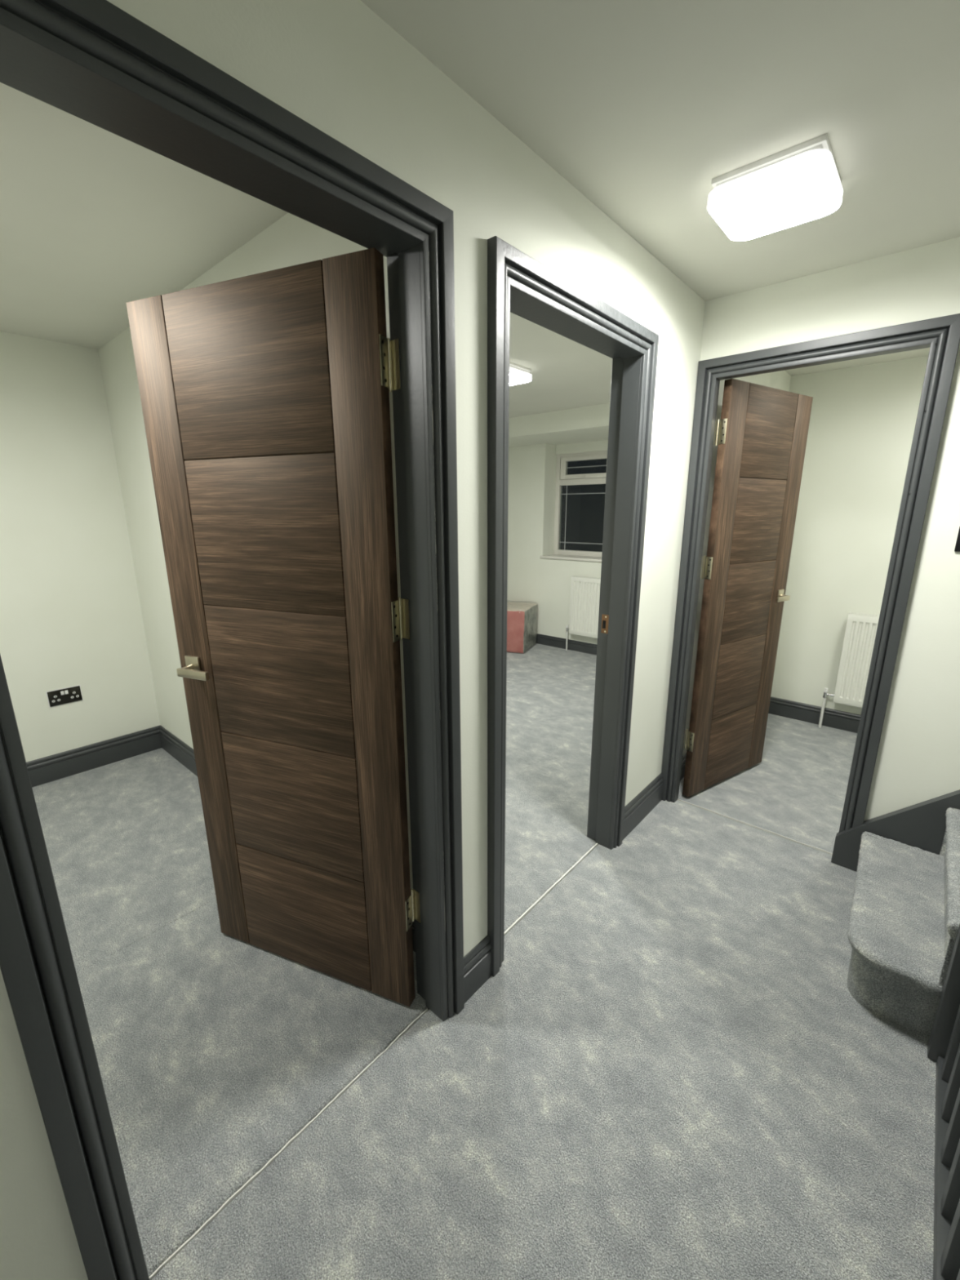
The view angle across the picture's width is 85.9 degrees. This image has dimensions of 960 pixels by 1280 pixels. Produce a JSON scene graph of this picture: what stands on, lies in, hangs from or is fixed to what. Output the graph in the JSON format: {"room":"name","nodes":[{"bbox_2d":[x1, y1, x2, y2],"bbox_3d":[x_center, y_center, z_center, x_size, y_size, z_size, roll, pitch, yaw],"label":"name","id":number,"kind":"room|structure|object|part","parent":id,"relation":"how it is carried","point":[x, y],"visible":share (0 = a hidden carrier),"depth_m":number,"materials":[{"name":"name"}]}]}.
{"room":"stair landing","nodes":[
{"label":"stair landing","id":0,"kind":"room"},
{"bbox_2d":[0,331,159,762],"bbox_3d":[-2.968,-0.189,2.065,0.100,2.300,2.729,12,18,40],"label":"wall","id":1,"kind":"structure","parent":0,"point":[71,614],"depth_m":2.77,"materials":[{"name":"paint"}]},
{"bbox_2d":[45,684,83,707],"bbox_3d":[-2.314,0.314,2.876,0.010,0.094,0.154,12,18,40],"label":"double socket","id":2,"kind":"object","parent":1,"relation":"attached to","point":[69,695],"visible":1,"depth_m":2.87,"materials":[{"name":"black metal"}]},
{"bbox_2d":[26,725,161,787],"bbox_3d":[-2.919,0.866,2.290,0.018,0.145,2.729,12,18,40],"label":"baseboard","id":3,"kind":"structure","parent":1,"relation":"attached to","point":[59,766],"depth_m":3.01,"materials":[{"name":"paint"}]},
{"bbox_2d":[97,212,413,888],"bbox_3d":[-1.087,-0.252,2.287,2.633,2.300,0.090,12,18,40],"label":"wall","id":4,"kind":"structure","parent":0,"point":[291,240],"depth_m":2.67,"materials":[{"name":"paint"}]},
{"bbox_2d":[159,724,415,951],"bbox_3d":[-1.081,0.811,2.478,2.533,0.145,0.018,12,18,40],"label":"baseboard","id":5,"kind":"structure","parent":4,"relation":"attached to","point":[173,745],"depth_m":3.06,"materials":[{"name":"paint"}]},
{"bbox_2d":[0,0,791,1279],"bbox_3d":[0.088,-0.074,1.562,0.119,2.300,5.966,12,18,40],"label":"wall","id":6,"kind":"structure","parent":0,"point":[337,66],"depth_m":1.18,"materials":[{"name":"paint"}]},
{"bbox_2d":[0,0,464,1279],"bbox_3d":[-0.401,0.187,1.027,0.146,2.058,0.903,12,18,40],"label":"door frame","id":7,"kind":"structure","parent":6,"relation":"attached to","point":[93,61],"depth_m":0.84,"materials":[{"name":"paint"}]},
{"bbox_3d":[-0.629,0.273,0.687,0.027,2.058,0.074,12,18,40],"label":"architrave leg","id":8,"kind":"part","parent":7,"relation":"part of","materials":[{"name":"paint"}]},
{"bbox_3d":[-0.084,0.119,1.292,0.027,2.058,0.074,12,18,40],"label":"architrave leg","id":9,"kind":"part","parent":7,"relation":"part of","materials":[{"name":"paint"}]},
{"bbox_2d":[126,247,420,1006],"bbox_3d":[-0.552,0.109,1.462,0.786,1.981,0.133,5,15,21],"label":"door","id":10,"kind":"structure","parent":6,"relation":"in","point":[264,397],"depth_m":1.38,"materials":[{"name":"brown wood"}]},
{"bbox_3d":[-0.844,0.101,1.515,0.116,0.025,0.013,5,15,21],"label":"lever","id":11,"kind":"part","parent":10,"relation":"part of","materials":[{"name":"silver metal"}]},
{"bbox_3d":[-0.868,0.075,1.561,0.054,0.054,0.009,5,15,21],"label":"handle","id":12,"kind":"part","parent":10,"relation":"part of","materials":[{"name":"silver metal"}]},
{"bbox_3d":[-0.565,0.107,1.467,0.500,1.981,0.035,5,15,21],"label":"panel","id":13,"kind":"part","parent":10,"relation":"part of","materials":[{"name":"brown wood"}]},
{"bbox_2d":[463,935,491,1003],"bbox_3d":[-0.014,1.025,1.605,0.018,0.147,0.138,12,18,40],"label":"baseboard","id":14,"kind":"structure","parent":6,"relation":"attached to","point":[477,962],"depth_m":1.60,"materials":[{"name":"paint"}]},
{"bbox_2d":[487,235,658,977],"bbox_3d":[0.285,-0.008,1.790,0.146,2.060,0.910,12,18,40],"label":"door frame","id":15,"kind":"structure","parent":6,"relation":"attached to","point":[518,284],"depth_m":1.67,"materials":[{"name":"paint"}]},
{"bbox_3d":[0.055,0.079,1.447,0.027,2.060,0.074,12,18,40],"label":"architrave leg","id":16,"kind":"part","parent":15,"relation":"part of","materials":[{"name":"paint"}]},
{"bbox_3d":[0.513,-0.065,2.107,0.035,0.078,0.002,12,18,40],"label":"strike plate","id":17,"kind":"part","parent":15,"relation":"part of","materials":[{"name":"brown metal"}]},
{"bbox_3d":[0.604,-0.076,2.057,0.027,2.060,0.074,12,18,40],"label":"architrave leg","id":18,"kind":"part","parent":15,"relation":"part of","materials":[{"name":"paint"}]},
{"bbox_2d":[622,773,662,840],"bbox_3d":[0.790,0.798,2.500,0.018,0.147,0.492,12,18,40],"label":"baseboard","id":19,"kind":"structure","parent":6,"relation":"attached to","point":[646,800],"depth_m":2.48,"materials":[{"name":"paint"}]},
{"bbox_2d":[680,752,686,780],"bbox_3d":[1.522,0.602,3.315,0.018,0.125,1.571,12,18,40],"label":"baseboard","id":20,"kind":"structure","parent":6,"relation":"attached to","point":[683,760],"depth_m":2.87,"materials":[{"name":"paint"}]},
{"bbox_2d":[0,0,959,417],"bbox_3d":[-0.453,-1.453,2.175,6.650,0.080,6.864,12,18,40],"label":"ceiling","id":21,"kind":"structure","parent":0,"point":[638,105],"depth_m":1.24,"materials":[{"name":"paint"}]},
{"bbox_2d":[509,361,532,386],"bbox_3d":[0.143,-1.627,3.166,0.279,0.068,0.279,12,18,40],"label":"ceiling lamp","id":22,"kind":"object","parent":21,"relation":"attached to","point":[518,374],"visible":0.33,"depth_m":3.11,"materials":[{"name":"white plastic"}]},
{"bbox_2d":[509,364,528,373],"bbox_3d":[0.143,-1.639,3.163,0.236,0.018,0.216,12,18,40],"label":"tray","id":23,"kind":"object","parent":22,"relation":"on","point":[516,368],"depth_m":3.07,"materials":[{"name":"white plastic"}]},
{"bbox_3d":[0.143,-1.654,3.159,0.256,0.013,0.234,12,18,40],"label":"plate","id":24,"kind":"part","parent":22,"relation":"part of","materials":[{"name":"white plastic"}]},
{"bbox_2d":[509,370,532,386],"bbox_3d":[0.143,-1.603,3.172,0.279,0.018,0.279,12,18,40],"label":"diffuser","id":25,"kind":"object","parent":22,"relation":"attached to","point":[516,377],"depth_m":3.12,"materials":[{"name":"white plastic"}]},
{"bbox_2d":[706,133,843,240],"bbox_3d":[0.780,-1.177,1.363,0.279,0.068,0.279,12,18,40],"label":"ceiling lamp","id":26,"kind":"object","parent":21,"relation":"attached to","point":[802,183],"visible":1,"depth_m":1.31,"materials":[{"name":"white plastic"}]},
{"bbox_2d":[715,143,822,186],"bbox_3d":[0.780,-1.189,1.361,0.236,0.018,0.216,12,18,40],"label":"tray","id":27,"kind":"object","parent":26,"relation":"on","point":[797,149],"depth_m":1.27,"materials":[{"name":"white plastic"}]},
{"bbox_3d":[0.780,-1.204,1.357,0.256,0.013,0.234,12,18,40],"label":"plate","id":28,"kind":"part","parent":26,"relation":"part of","materials":[{"name":"white plastic"}]},
{"bbox_2d":[32,643,936,1279],"bbox_3d":[-0.679,0.805,2.816,6.000,0.009,6.464,12,18,40],"label":"floor","id":29,"kind":"structure","parent":0,"point":[669,1067],"depth_m":1.41,"materials":[{"name":"grey carpet"}]},
{"bbox_2d":[506,600,537,653],"bbox_3d":[0.335,-0.163,5.646,0.506,0.482,0.531,5,15,22],"label":"box","id":30,"kind":"object","parent":29,"relation":"on","point":[522,617],"visible":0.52,"depth_m":5.41,"materials":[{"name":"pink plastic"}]},
{"bbox_2d":[506,436,608,644],"bbox_3d":[0.853,-1.086,5.587,4.181,2.300,0.300,12,18,40],"label":"wall","id":31,"kind":"structure","parent":0,"point":[545,582],"depth_m":5.58,"materials":[{"name":"paint"}]},
{"bbox_2d":[536,633,597,654],"bbox_3d":[0.752,0.005,5.737,4.181,0.110,0.018,12,18,40],"label":"baseboard","id":32,"kind":"structure","parent":31,"relation":"attached to","point":[573,645],"depth_m":5.56,"materials":[{"name":"paint"}]},
{"bbox_2d":[540,449,607,562],"bbox_3d":[1.282,-1.326,5.111,1.430,1.079,0.294,12,18,40],"label":"window","id":33,"kind":"structure","parent":31,"relation":"attached to","point":[562,478],"depth_m":5.44,"materials":[{"name":"white plastic"}]},
{"bbox_3d":[1.271,-0.812,5.224,1.430,0.028,0.254,12,18,40],"label":"sill","id":34,"kind":"part","parent":33,"relation":"part of","materials":[{"name":"white plastic"}]},
{"bbox_2d":[565,575,600,650],"bbox_3d":[1.315,-0.202,5.135,1.030,0.800,0.079,12,18,40],"label":"radiator","id":35,"kind":"object","parent":31,"relation":"attached to","point":[584,591],"visible":0.41,"depth_m":5.27,"materials":[{"name":"white metal"}]},
{"bbox_2d":[571,575,600,579],"bbox_3d":[1.326,-0.581,5.015,0.977,0.006,0.056,12,18,40],"label":"grille","id":36,"kind":"object","parent":35,"relation":"attached to","point":[574,577],"depth_m":5.23,"materials":[{"name":"white metal"}]},
{"bbox_2d":[508,403,609,447],"bbox_3d":[0.552,-2.035,4.997,4.181,0.173,0.604,12,18,40],"label":"beam","id":37,"kind":"structure","parent":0,"point":[588,422],"depth_m":4.59,"materials":[{"name":"paint"}]},
{"bbox_2d":[700,236,959,821],"bbox_3d":[1.783,1.080,2.072,2.150,4.800,0.080,12,18,40],"label":"wall","id":38,"kind":"structure","parent":0,"point":[917,761],"depth_m":1.88,"materials":[{"name":"paint"}]},
{"bbox_2d":[682,378,813,796],"bbox_3d":[1.344,-0.197,2.618,0.722,1.981,0.133,-9,17,-32],"label":"door","id":39,"kind":"structure","parent":38,"relation":"in","point":[763,431],"depth_m":2.56,"materials":[{"name":"brown wood"}]},
{"bbox_3d":[1.606,-0.243,2.757,0.054,0.054,0.009,-9,17,-32],"label":"handle","id":40,"kind":"part","parent":39,"relation":"part of","materials":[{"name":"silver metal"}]},
{"bbox_3d":[1.592,-0.216,2.708,0.116,0.025,0.013,-9,17,-32],"label":"lever","id":41,"kind":"part","parent":39,"relation":"part of","materials":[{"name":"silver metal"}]},
{"bbox_2d":[661,313,959,832],"bbox_3d":[1.277,-0.120,2.204,0.834,2.069,0.107,12,18,40],"label":"door frame","id":42,"kind":"structure","parent":38,"relation":"attached to","point":[941,335],"depth_m":1.99,"materials":[{"name":"paint"}]},
{"bbox_3d":[0.964,-0.173,2.417,0.074,2.069,0.027,12,18,40],"label":"architrave leg","id":43,"kind":"part","parent":42,"relation":"part of","materials":[{"name":"paint"}]},
{"bbox_3d":[1.537,-0.053,1.932,0.074,2.069,0.027,12,18,40],"label":"architrave leg","id":44,"kind":"part","parent":42,"relation":"part of","materials":[{"name":"paint"}]},
{"bbox_2d":[954,526,959,551],"bbox_3d":[1.673,-0.341,1.747,0.086,0.086,0.012,12,18,40],"label":"light switch","id":45,"kind":"object","parent":38,"relation":"attached to","point":[957,548],"visible":1,"depth_m":1.77,"materials":[{"name":"black plastic"}]},
{"bbox_2d":[770,355,928,715],"bbox_3d":[2.738,-0.468,3.093,1.800,2.300,0.100,12,18,40],"label":"wall","id":46,"kind":"structure","parent":0,"point":[863,419],"depth_m":3.30,"materials":[{"name":"paint"}]},
{"bbox_2d":[768,696,860,733],"bbox_3d":[2.666,0.590,3.346,1.700,0.125,0.018,12,18,40],"label":"baseboard","id":47,"kind":"structure","parent":46,"relation":"attached to","point":[849,722],"depth_m":3.61,"materials":[{"name":"paint"}]},
{"bbox_2d":[817,612,879,728],"bbox_3d":[2.672,0.272,3.202,0.868,0.812,0.099,12,18,40],"label":"radiator","id":48,"kind":"object","parent":46,"relation":"attached to","point":[860,631],"visible":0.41,"depth_m":3.33,"materials":[{"name":"white metal"}]},
{"bbox_3d":[2.667,0.187,3.124,0.802,0.602,0.009,12,18,40],"label":"panel","id":49,"kind":"part","parent":48,"relation":"part of","materials":[{"name":"white metal"}]},
{"bbox_2d":[848,612,879,617],"bbox_3d":[2.684,-0.111,3.071,0.802,0.006,0.060,12,18,40],"label":"grille","id":50,"kind":"object","parent":48,"relation":"attached to","point":[855,615],"depth_m":3.28,"materials":[{"name":"white metal"}]},
{"bbox_3d":[-0.505,2.101,2.989,6.450,2.590,6.464,12,18,40],"label":"floor","id":51,"kind":"structure","parent":0,"visible":0},
{"bbox_2d":[149,1008,428,1279],"bbox_3d":[-0.407,1.188,1.287,0.004,0.013,0.755,12,18,40],"label":"threshold strip","id":52,"kind":"object","parent":51,"relation":"on","point":[233,1196],"visible":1,"depth_m":1.19,"materials":[{"name":"white metal"}]},
{"bbox_2d":[504,843,597,935],"bbox_3d":[0.279,0.993,2.049,0.006,0.016,0.762,12,18,40],"label":"threshold strip","id":53,"kind":"object","parent":51,"relation":"on","point":[585,855],"visible":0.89,"depth_m":2.04,"materials":[{"name":"white metal"}]},
{"bbox_2d":[677,798,832,855],"bbox_3d":[1.285,0.884,2.462,0.686,0.018,0.006,12,18,40],"label":"threshold strip","id":54,"kind":"object","parent":51,"relation":"on","point":[680,800],"visible":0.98,"depth_m":2.43,"materials":[{"name":"white metal"}]},
{"bbox_2d":[831,789,959,1038],"bbox_3d":[1.782,0.580,1.356,1.390,1.619,0.779,12,18,40],"label":"staircase","id":55,"kind":"structure","parent":51,"relation":"on","point":[904,924],"depth_m":1.65,"materials":[{"name":"grey carpet"}]},
{"bbox_2d":[927,924,959,1279],"bbox_3d":[0.155,1.081,0.070,0.095,1.305,3.446,12,18,40],"label":"balustrade","id":56,"kind":"object","parent":51,"relation":"on","point":[944,1042],"visible":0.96,"depth_m":1.20,"materials":[{"name":"paint"}]},
{"bbox_3d":[0.149,1.581,0.166,0.069,0.288,3.393,12,18,40],"label":"rail","id":57,"kind":"part","parent":56,"relation":"part of","materials":[{"name":"paint"}]},
{"bbox_3d":[1.255,0.649,1.289,0.048,1.019,0.046,12,18,40],"label":"newel post","id":58,"kind":"part","parent":56,"relation":"part of","materials":[{"name":"paint"}]}
]}

